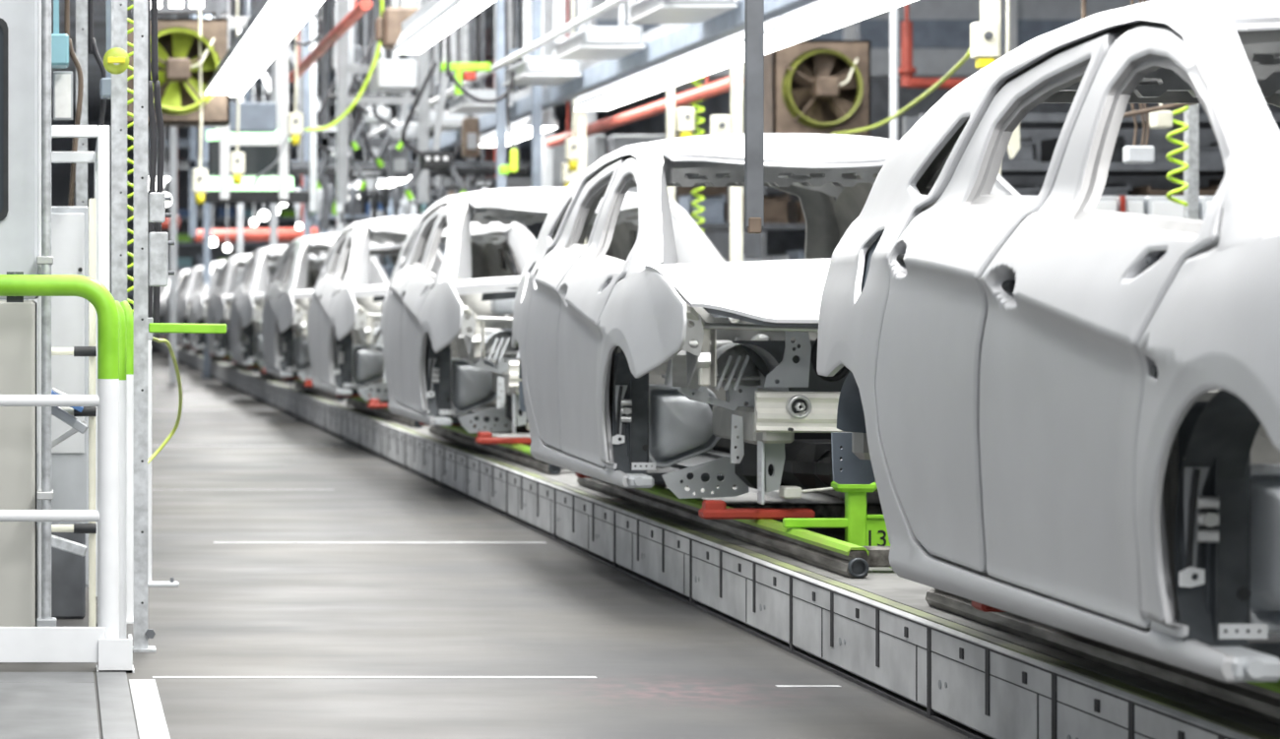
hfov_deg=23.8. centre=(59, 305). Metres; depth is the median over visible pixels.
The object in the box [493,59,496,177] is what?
pipe
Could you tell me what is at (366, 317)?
lamp
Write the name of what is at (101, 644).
guard rail
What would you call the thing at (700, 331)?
metal bracket
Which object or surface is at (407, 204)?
nutrunner
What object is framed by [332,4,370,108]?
brace
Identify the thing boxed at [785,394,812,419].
socket
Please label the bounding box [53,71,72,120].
notice board
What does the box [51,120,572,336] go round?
wall
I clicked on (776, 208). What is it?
bin
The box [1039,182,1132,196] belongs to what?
bin
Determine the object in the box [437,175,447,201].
nutrunner
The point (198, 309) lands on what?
car
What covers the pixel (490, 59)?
roof beam
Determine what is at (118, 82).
strut
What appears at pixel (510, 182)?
frame
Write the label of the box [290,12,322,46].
cable
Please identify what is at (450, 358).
car
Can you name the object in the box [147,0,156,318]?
cable
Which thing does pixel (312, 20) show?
frame
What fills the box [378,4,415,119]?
brace
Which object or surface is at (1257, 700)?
conveyor skid
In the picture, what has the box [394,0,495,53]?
light fixture
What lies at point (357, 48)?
post
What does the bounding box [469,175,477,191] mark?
nutrunner
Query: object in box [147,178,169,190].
diffuser
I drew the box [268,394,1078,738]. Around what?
trim
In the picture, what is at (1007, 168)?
shelf
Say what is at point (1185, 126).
hose
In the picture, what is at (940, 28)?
steel frame
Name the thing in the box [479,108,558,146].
light fixture
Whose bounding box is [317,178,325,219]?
nutrunner
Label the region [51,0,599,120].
ceiling
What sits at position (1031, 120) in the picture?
shelf
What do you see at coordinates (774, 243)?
panel
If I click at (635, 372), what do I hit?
car
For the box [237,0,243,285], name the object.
steel column
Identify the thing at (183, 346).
conveyor skid
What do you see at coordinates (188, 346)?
conveyor skid
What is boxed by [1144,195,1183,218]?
tall cabinet
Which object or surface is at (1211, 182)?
bin
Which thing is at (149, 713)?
floor marking
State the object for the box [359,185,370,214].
nutrunner
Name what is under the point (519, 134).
diffuser
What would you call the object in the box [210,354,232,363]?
conveyor skid
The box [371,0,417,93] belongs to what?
equipment box
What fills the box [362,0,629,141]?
rail
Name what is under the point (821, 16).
light fixture
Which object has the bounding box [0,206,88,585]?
wall panel
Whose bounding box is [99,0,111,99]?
box
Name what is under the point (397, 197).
nutrunner
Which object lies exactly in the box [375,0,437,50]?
motor
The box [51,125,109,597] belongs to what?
frame
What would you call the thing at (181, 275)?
car
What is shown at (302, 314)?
lamp
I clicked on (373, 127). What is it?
steel column
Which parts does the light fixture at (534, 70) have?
plate, plate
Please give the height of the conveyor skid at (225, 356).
0.158 m
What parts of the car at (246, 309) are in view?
door, door, frame, sill, rail, cowl panel, wheelhouse panel, roof panel, frame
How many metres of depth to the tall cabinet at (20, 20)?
8.95 m
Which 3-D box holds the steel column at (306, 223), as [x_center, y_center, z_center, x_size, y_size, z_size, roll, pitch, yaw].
[3.648,-1.925,43.000,0.100,6.000,0.100,0,0,0]
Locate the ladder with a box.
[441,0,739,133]
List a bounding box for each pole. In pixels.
[890,6,897,140]
[1183,103,1199,219]
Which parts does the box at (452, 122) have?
plate, plate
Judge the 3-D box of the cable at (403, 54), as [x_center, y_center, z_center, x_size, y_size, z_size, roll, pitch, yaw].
[3.913,-3.855,33.000,0.397,4.668,0.044,0,0,0]
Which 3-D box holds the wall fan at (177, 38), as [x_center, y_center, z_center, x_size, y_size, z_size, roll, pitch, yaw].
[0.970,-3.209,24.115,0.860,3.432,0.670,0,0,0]
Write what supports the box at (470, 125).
hanging from the ceiling
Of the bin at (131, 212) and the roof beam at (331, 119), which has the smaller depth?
the roof beam at (331, 119)
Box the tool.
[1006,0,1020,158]
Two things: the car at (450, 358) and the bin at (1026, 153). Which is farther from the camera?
the bin at (1026, 153)
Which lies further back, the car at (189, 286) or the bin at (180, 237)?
the bin at (180, 237)
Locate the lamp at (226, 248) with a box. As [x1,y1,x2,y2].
[223,203,231,252]
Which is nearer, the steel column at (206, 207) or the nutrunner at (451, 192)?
the nutrunner at (451, 192)
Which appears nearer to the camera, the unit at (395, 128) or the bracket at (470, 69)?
the bracket at (470, 69)
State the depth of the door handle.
5.46 m
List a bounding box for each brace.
[244,4,269,92]
[288,37,320,112]
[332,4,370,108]
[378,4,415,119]
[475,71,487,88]
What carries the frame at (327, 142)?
hanging from the ceiling
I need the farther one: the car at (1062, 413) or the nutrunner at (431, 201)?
the nutrunner at (431, 201)
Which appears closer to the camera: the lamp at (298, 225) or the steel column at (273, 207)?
the steel column at (273, 207)
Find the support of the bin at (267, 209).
on the storage rack at (180, 219)
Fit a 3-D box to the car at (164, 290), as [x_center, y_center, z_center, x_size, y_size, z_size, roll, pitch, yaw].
[2.870,0.002,59.962,1.805,1.391,3.686,0,0,0]
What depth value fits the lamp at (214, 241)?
44.04 m
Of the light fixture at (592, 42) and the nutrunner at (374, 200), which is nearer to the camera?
the light fixture at (592, 42)
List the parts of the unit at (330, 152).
arm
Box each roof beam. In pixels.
[147,136,531,148]
[147,160,531,169]
[229,94,572,105]
[252,64,513,83]
[288,57,522,62]
[317,83,559,127]
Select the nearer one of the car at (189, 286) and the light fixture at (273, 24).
the light fixture at (273, 24)
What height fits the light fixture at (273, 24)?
3.192 m
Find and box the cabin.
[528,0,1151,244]
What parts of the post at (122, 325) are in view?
post, post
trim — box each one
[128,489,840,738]
[192,353,1279,738]
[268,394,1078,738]
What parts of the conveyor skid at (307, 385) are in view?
support arm, support arm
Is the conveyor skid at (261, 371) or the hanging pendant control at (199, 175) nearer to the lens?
the hanging pendant control at (199, 175)
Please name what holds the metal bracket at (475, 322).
attached to the car at (450, 358)
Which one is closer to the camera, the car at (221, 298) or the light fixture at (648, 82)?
the light fixture at (648, 82)
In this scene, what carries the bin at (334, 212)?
on the storage rack at (315, 222)
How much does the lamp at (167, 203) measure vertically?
3.639 m
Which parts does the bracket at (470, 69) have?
leg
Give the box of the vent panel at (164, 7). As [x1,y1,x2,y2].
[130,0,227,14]
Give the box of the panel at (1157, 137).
[901,116,1279,189]
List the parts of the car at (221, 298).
door, door, frame, rail, cowl panel, wheelhouse panel, hatch frame, roof panel, frame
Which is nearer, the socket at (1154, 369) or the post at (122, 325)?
the socket at (1154, 369)
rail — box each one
[0,271,134,673]
[291,0,527,175]
[326,0,456,99]
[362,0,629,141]
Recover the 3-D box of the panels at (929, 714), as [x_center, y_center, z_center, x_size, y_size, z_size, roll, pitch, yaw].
[2.266,0.956,31.250,0.014,0.239,57.500,0,0,0]
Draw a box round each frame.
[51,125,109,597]
[189,14,328,237]
[203,54,310,203]
[219,13,288,199]
[309,0,343,212]
[320,0,474,230]
[336,0,429,203]
[378,106,555,215]
[496,0,541,189]
[541,0,596,187]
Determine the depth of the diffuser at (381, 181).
41.34 m
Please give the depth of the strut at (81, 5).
11.18 m
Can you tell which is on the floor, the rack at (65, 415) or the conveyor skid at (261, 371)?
the rack at (65, 415)
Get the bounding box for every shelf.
[1001,162,1224,176]
[1019,113,1279,128]
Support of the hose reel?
hanging from the ceiling
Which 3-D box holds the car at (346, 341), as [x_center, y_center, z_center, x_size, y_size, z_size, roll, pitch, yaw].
[2.870,0.002,22.302,1.805,1.391,3.686,0,0,0]
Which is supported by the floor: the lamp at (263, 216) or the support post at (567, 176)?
the support post at (567, 176)
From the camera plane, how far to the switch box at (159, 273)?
9.07 m
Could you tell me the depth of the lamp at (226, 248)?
46.03 m
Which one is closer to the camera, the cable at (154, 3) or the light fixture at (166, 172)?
the cable at (154, 3)
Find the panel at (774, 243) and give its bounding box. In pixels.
[762,77,1279,340]
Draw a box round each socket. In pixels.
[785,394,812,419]
[896,254,904,264]
[1001,280,1015,292]
[1151,366,1157,376]
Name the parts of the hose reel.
arm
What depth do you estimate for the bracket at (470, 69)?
24.50 m
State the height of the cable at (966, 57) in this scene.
0.286 m
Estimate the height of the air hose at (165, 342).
0.505 m
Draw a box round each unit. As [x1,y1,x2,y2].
[317,0,367,190]
[348,0,403,150]
[372,0,417,168]
[400,31,467,200]
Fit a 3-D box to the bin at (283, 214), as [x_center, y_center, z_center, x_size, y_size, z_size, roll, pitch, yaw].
[5.636,-2.224,71.284,0.485,0.192,0.492,0,0,0]
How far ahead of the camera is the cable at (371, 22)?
32.59 m
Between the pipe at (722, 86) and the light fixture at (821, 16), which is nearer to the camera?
the light fixture at (821, 16)
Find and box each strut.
[75,0,88,586]
[111,0,127,303]
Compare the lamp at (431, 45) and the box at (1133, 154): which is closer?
the box at (1133, 154)
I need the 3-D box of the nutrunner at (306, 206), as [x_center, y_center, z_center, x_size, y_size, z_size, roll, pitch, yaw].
[2.914,-1.252,34.000,0.120,0.518,0.086,0,0,0]
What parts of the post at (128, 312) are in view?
post, post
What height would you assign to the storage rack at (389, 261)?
2.600 m
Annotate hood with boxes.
[644,261,829,322]
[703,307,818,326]
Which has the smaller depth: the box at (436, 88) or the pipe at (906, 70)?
the pipe at (906, 70)
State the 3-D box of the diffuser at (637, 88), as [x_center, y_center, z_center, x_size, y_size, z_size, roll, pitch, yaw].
[4.720,-1.739,24.150,0.301,0.012,3.660,0,0,0]
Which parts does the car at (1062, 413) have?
door, panel, frame, door, hatch frame, roof panel, sill, wheelhouse panel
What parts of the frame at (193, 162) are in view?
cross rail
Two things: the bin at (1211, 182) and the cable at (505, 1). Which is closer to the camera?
the bin at (1211, 182)
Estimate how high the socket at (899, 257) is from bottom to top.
0.027 m
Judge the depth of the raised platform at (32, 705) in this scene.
7.79 m
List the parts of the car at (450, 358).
door, frame, door, frame, sill, wheelhouse panel, cowl panel, rail, apron rail, apron panel, gusset plate, rail, dash cross panel, hatch frame, radiator plate, roof panel, frame, frame, rail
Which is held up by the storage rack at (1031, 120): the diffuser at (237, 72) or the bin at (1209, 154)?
the bin at (1209, 154)
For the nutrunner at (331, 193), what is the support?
hanging from the rail at (301, 170)
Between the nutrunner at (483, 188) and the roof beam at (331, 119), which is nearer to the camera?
the nutrunner at (483, 188)
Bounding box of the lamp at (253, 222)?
[250,0,257,226]
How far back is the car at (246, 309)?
32.28 m
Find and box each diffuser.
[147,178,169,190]
[205,53,277,96]
[378,176,411,187]
[479,127,556,146]
[575,76,697,110]
[661,32,820,76]
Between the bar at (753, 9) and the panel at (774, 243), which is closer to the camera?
the bar at (753, 9)
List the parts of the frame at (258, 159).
frame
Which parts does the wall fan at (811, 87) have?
blade, blade, blade, motor, blade, blade, blade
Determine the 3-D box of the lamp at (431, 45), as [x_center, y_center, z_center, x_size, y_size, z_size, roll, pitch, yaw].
[4.391,-3.487,34.507,0.060,2.875,0.050,0,0,0]
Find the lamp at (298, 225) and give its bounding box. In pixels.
[296,78,302,229]
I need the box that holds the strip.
[1119,195,1125,212]
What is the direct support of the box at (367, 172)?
hanging from the ceiling
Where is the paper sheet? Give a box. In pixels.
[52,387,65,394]
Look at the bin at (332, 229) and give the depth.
51.05 m
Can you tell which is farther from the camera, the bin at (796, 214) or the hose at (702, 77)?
the bin at (796, 214)
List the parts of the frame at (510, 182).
cross rail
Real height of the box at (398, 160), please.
3.557 m
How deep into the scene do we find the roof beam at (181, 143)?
66.00 m
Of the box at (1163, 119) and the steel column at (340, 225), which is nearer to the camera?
the box at (1163, 119)
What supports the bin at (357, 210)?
on the storage rack at (315, 222)
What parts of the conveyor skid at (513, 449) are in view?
support arm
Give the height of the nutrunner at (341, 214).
0.558 m
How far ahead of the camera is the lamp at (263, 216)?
43.99 m
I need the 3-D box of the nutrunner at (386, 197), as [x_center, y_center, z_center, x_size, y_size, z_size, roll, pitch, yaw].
[3.811,-1.261,34.000,0.120,0.502,0.086,0,0,0]
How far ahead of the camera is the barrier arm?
9.12 m
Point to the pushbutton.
(503, 169)
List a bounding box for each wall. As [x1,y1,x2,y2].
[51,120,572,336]
[596,90,762,339]
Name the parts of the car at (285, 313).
door, door, frame, sill, frame, rail, cowl panel, wheelhouse panel, apron rail, hatch frame, roof panel, frame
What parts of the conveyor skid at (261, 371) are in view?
support arm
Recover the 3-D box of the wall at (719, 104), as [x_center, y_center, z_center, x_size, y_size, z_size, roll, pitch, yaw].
[13.850,-1.925,51.000,0.300,6.000,54.000,0,0,0]
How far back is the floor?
9.84 m
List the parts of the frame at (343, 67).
cross rail, cross rail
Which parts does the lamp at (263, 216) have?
stem, globe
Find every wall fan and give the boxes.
[127,0,229,127]
[764,20,870,136]
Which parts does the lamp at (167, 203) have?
stem, globe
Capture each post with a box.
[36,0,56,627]
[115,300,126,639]
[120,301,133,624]
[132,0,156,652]
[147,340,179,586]
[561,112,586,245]
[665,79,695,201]
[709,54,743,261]
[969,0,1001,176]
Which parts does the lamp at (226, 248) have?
stem, globe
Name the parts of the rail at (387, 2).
rail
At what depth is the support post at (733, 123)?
20.06 m
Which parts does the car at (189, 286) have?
door, door, frame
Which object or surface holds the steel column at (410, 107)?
on the floor
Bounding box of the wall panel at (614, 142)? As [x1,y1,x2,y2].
[607,134,665,193]
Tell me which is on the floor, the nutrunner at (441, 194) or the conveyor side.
the conveyor side
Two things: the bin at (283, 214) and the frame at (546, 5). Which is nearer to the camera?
the frame at (546, 5)
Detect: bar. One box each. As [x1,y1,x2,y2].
[734,487,844,503]
[744,0,764,233]
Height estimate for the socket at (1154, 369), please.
0.070 m
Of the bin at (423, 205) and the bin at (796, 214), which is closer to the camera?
the bin at (796, 214)
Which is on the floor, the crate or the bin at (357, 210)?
the crate
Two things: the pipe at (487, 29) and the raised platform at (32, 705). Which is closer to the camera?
the raised platform at (32, 705)
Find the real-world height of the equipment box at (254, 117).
3.256 m
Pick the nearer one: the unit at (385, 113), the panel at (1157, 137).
the panel at (1157, 137)
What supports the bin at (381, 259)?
on the storage rack at (315, 222)
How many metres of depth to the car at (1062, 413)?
5.94 m
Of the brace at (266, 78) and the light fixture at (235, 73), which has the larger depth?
the brace at (266, 78)
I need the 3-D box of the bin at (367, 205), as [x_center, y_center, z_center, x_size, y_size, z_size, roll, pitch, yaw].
[5.527,-1.691,51.284,0.365,0.226,0.492,0,0,0]
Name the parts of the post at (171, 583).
foot plate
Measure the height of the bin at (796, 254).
0.329 m
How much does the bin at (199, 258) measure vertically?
0.296 m
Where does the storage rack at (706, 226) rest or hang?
on the floor
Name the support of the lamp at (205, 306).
attached to the car at (198, 309)
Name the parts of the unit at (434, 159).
arm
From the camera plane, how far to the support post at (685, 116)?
22.37 m
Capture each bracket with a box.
[440,35,491,95]
[460,306,484,358]
[682,306,716,386]
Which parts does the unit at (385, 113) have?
arm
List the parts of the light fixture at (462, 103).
plate, plate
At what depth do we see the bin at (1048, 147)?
21.33 m
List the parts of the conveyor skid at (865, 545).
support arm, support arm, number plate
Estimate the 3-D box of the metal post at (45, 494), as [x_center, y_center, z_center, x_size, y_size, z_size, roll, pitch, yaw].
[-0.038,-0.275,8.870,0.060,2.700,0.160,0,0,0]
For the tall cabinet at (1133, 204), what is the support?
on the floor
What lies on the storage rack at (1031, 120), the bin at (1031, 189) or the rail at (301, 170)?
the bin at (1031, 189)
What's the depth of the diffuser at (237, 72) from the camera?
21.86 m
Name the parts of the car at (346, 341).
door, frame, door, frame, sill, rail, wheelhouse panel, cowl panel, apron rail, apron panel, hatch frame, roof panel, frame, door, frame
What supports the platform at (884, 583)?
on the conveyor side
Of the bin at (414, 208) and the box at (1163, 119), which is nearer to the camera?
the box at (1163, 119)
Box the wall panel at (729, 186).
[728,186,744,222]
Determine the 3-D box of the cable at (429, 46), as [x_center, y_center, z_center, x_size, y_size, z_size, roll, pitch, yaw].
[4.200,-3.890,33.400,0.259,4.692,0.044,0,0,0]
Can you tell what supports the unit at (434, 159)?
hanging from the ceiling
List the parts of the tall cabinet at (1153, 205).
door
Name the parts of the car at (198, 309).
door, door, frame, cowl panel, roof panel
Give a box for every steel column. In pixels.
[169,14,177,383]
[202,14,210,378]
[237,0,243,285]
[269,57,277,283]
[303,18,311,237]
[337,212,343,233]
[370,0,378,260]
[403,53,411,190]
[437,37,445,189]
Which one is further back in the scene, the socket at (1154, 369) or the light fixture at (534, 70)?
the light fixture at (534, 70)
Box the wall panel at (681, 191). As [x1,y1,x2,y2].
[675,134,727,223]
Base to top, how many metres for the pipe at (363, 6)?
2.680 m
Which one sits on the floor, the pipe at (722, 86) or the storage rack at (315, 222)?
the storage rack at (315, 222)
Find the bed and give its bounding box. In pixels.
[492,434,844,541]
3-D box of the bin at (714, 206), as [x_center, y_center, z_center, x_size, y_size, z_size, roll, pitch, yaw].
[6.554,-0.974,29.824,0.377,0.292,0.572,0,0,0]
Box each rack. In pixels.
[51,198,96,627]
[109,217,366,294]
[312,211,525,270]
[386,199,445,280]
[675,187,805,231]
[919,113,1279,176]
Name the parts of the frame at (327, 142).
cross rail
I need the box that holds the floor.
[0,348,992,738]
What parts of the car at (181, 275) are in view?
door, door, frame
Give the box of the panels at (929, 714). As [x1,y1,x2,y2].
[177,349,1232,738]
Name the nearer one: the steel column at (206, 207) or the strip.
the strip
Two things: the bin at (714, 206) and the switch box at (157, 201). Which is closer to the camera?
the switch box at (157, 201)
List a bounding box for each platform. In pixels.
[0,672,137,738]
[177,346,1279,738]
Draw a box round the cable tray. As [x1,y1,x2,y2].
[429,0,819,150]
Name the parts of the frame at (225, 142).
cross rail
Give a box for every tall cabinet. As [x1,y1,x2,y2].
[0,0,41,627]
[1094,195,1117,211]
[1117,195,1144,214]
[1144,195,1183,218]
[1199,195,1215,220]
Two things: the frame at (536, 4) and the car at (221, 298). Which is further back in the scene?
the car at (221, 298)
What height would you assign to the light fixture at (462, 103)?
3.050 m
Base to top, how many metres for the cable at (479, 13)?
4.909 m
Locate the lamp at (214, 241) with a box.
[210,14,217,247]
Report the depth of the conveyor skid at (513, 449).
15.47 m
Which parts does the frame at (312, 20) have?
cross rail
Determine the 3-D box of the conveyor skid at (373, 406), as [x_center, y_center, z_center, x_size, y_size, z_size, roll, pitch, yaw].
[2.870,0.746,21.837,1.360,0.158,4.599,0,0,0]
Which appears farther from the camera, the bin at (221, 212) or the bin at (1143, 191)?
the bin at (221, 212)
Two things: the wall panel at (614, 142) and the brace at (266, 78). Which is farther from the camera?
the brace at (266, 78)
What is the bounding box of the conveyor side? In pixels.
[151,336,1254,738]
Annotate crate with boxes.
[51,521,85,619]
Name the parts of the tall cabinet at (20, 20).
pane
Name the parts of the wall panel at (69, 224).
door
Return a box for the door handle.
[1141,251,1166,273]
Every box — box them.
[51,0,68,68]
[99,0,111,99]
[148,192,171,222]
[148,232,174,286]
[229,0,276,132]
[348,11,387,178]
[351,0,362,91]
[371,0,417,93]
[387,0,409,178]
[411,27,466,131]
[433,75,451,104]
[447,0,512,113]
[461,16,479,158]
[469,8,495,188]
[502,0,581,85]
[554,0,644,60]
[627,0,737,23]
[1122,0,1154,163]
[1149,103,1172,128]
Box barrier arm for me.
[147,318,226,340]
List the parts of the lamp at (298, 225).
stem, globe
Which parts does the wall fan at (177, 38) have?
blade, blade, blade, motor, blade, blade, blade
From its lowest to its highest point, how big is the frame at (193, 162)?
3.950 m
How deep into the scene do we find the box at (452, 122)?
30.51 m
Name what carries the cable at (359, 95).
hanging from the ceiling
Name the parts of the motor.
motor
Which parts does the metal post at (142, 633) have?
plate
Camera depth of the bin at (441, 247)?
40.05 m
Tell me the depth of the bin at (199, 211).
71.05 m
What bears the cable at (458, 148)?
hanging from the ceiling
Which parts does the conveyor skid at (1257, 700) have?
support arm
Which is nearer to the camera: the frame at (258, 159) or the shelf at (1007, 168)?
the shelf at (1007, 168)
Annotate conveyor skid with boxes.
[180,344,194,351]
[187,344,202,354]
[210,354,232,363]
[222,355,258,372]
[248,364,307,384]
[283,377,348,401]
[335,394,422,428]
[419,422,565,474]
[576,472,891,578]
[925,587,1279,726]
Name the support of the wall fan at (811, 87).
hanging from the ceiling
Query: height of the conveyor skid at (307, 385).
0.158 m
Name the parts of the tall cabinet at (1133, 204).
door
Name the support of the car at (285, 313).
on the conveyor skid at (307, 385)
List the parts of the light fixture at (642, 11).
plate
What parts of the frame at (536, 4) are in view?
cross rail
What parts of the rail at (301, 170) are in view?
second rail, rail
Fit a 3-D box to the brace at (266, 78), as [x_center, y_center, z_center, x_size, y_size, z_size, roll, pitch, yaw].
[3.353,-4.070,48.000,0.646,1.711,0.080,0,0,0]
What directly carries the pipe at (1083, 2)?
hanging from the ceiling
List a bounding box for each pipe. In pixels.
[161,215,179,229]
[194,175,318,243]
[288,0,372,83]
[319,28,488,234]
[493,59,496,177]
[545,0,729,147]
[897,2,965,88]
[1081,0,1196,118]
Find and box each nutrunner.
[293,175,301,219]
[304,175,310,219]
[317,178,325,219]
[326,174,335,214]
[339,203,347,223]
[348,178,359,218]
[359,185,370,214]
[370,178,381,218]
[382,177,391,217]
[392,178,403,216]
[403,178,414,215]
[414,186,422,215]
[425,175,436,210]
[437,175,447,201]
[448,175,455,195]
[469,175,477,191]
[481,175,488,190]
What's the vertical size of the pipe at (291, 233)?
3.917 m
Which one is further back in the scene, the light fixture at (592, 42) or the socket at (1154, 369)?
the light fixture at (592, 42)
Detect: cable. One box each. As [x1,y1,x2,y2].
[64,0,83,206]
[87,0,106,198]
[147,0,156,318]
[150,0,164,322]
[253,134,290,188]
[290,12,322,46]
[305,0,383,131]
[348,72,362,147]
[353,0,382,170]
[400,53,417,146]
[415,46,435,170]
[446,32,514,103]
[451,30,475,161]
[466,11,488,167]
[504,0,515,149]
[832,48,969,134]
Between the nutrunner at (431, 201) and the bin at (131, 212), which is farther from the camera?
the bin at (131, 212)
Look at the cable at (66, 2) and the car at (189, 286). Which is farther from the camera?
the car at (189, 286)
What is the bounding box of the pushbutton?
[499,149,517,175]
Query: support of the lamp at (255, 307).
attached to the car at (246, 309)
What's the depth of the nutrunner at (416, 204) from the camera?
33.98 m
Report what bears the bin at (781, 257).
on the storage rack at (706, 226)
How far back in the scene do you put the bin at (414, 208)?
40.05 m
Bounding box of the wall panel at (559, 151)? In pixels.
[553,134,605,187]
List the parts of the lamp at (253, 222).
stem, globe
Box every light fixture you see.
[147,127,169,190]
[204,0,278,96]
[233,0,324,53]
[348,104,380,190]
[369,93,414,187]
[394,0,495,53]
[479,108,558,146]
[575,61,697,110]
[659,13,820,76]
[775,0,914,32]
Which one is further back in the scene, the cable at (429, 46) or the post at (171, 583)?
the cable at (429, 46)
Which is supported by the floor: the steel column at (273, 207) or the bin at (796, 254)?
the steel column at (273, 207)
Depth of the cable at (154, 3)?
9.74 m
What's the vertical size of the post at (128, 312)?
1.090 m
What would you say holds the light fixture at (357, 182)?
hanging from the ceiling
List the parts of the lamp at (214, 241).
stem, globe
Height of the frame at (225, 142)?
3.950 m
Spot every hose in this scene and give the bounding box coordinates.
[127,0,133,313]
[147,336,182,464]
[691,75,704,232]
[1165,105,1189,206]
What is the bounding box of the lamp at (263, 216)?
[258,70,268,220]
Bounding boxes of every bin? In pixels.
[129,206,148,217]
[177,208,189,217]
[177,234,191,242]
[177,256,192,266]
[195,255,213,266]
[196,207,211,217]
[216,206,235,217]
[243,209,255,217]
[258,205,278,217]
[279,209,301,217]
[320,226,337,234]
[331,200,337,214]
[343,198,361,214]
[365,202,383,214]
[378,255,384,266]
[398,198,416,215]
[421,203,426,215]
[438,242,446,252]
[678,193,726,223]
[743,193,790,223]
[743,255,788,261]
[786,250,805,259]
[788,200,805,223]
[1002,137,1037,162]
[1013,184,1041,195]
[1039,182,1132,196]
[1040,135,1126,162]
[1130,186,1219,196]
[1137,143,1222,162]
[1208,178,1222,187]
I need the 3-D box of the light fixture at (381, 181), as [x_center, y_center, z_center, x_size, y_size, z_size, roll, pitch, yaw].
[4.720,-3.329,41.250,0.320,3.192,3.500,0,0,0]
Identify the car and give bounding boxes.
[155,272,216,337]
[163,269,237,340]
[177,265,269,344]
[189,259,299,350]
[206,254,323,357]
[230,245,388,368]
[261,233,457,382]
[308,215,536,400]
[380,187,768,434]
[511,132,1021,505]
[816,0,1279,683]
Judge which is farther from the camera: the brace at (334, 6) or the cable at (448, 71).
the brace at (334, 6)
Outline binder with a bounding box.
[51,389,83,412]
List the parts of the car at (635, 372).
door, frame, door, frame, sill, wheelhouse panel, hatch frame, rail, apron rail, apron panel, rail, gusset plate, roof panel, radiator plate, engine mount plate, dash cross panel, cowl panel, frame, frame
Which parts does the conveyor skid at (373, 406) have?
support arm, support arm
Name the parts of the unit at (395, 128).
arm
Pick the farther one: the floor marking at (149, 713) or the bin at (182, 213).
the bin at (182, 213)
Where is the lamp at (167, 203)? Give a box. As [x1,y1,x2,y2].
[163,14,170,205]
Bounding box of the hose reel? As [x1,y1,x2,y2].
[103,0,129,74]
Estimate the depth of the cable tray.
21.95 m
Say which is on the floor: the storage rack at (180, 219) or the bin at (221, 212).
the storage rack at (180, 219)
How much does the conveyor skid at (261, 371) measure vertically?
0.158 m
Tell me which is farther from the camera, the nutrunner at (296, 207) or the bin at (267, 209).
the bin at (267, 209)
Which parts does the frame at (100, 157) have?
rail, rail, rail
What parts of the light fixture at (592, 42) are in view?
plate, plate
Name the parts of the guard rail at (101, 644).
rail, rail, rail, post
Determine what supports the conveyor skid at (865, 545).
on the conveyor side
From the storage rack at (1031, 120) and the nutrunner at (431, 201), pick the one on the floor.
the storage rack at (1031, 120)
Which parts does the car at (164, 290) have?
frame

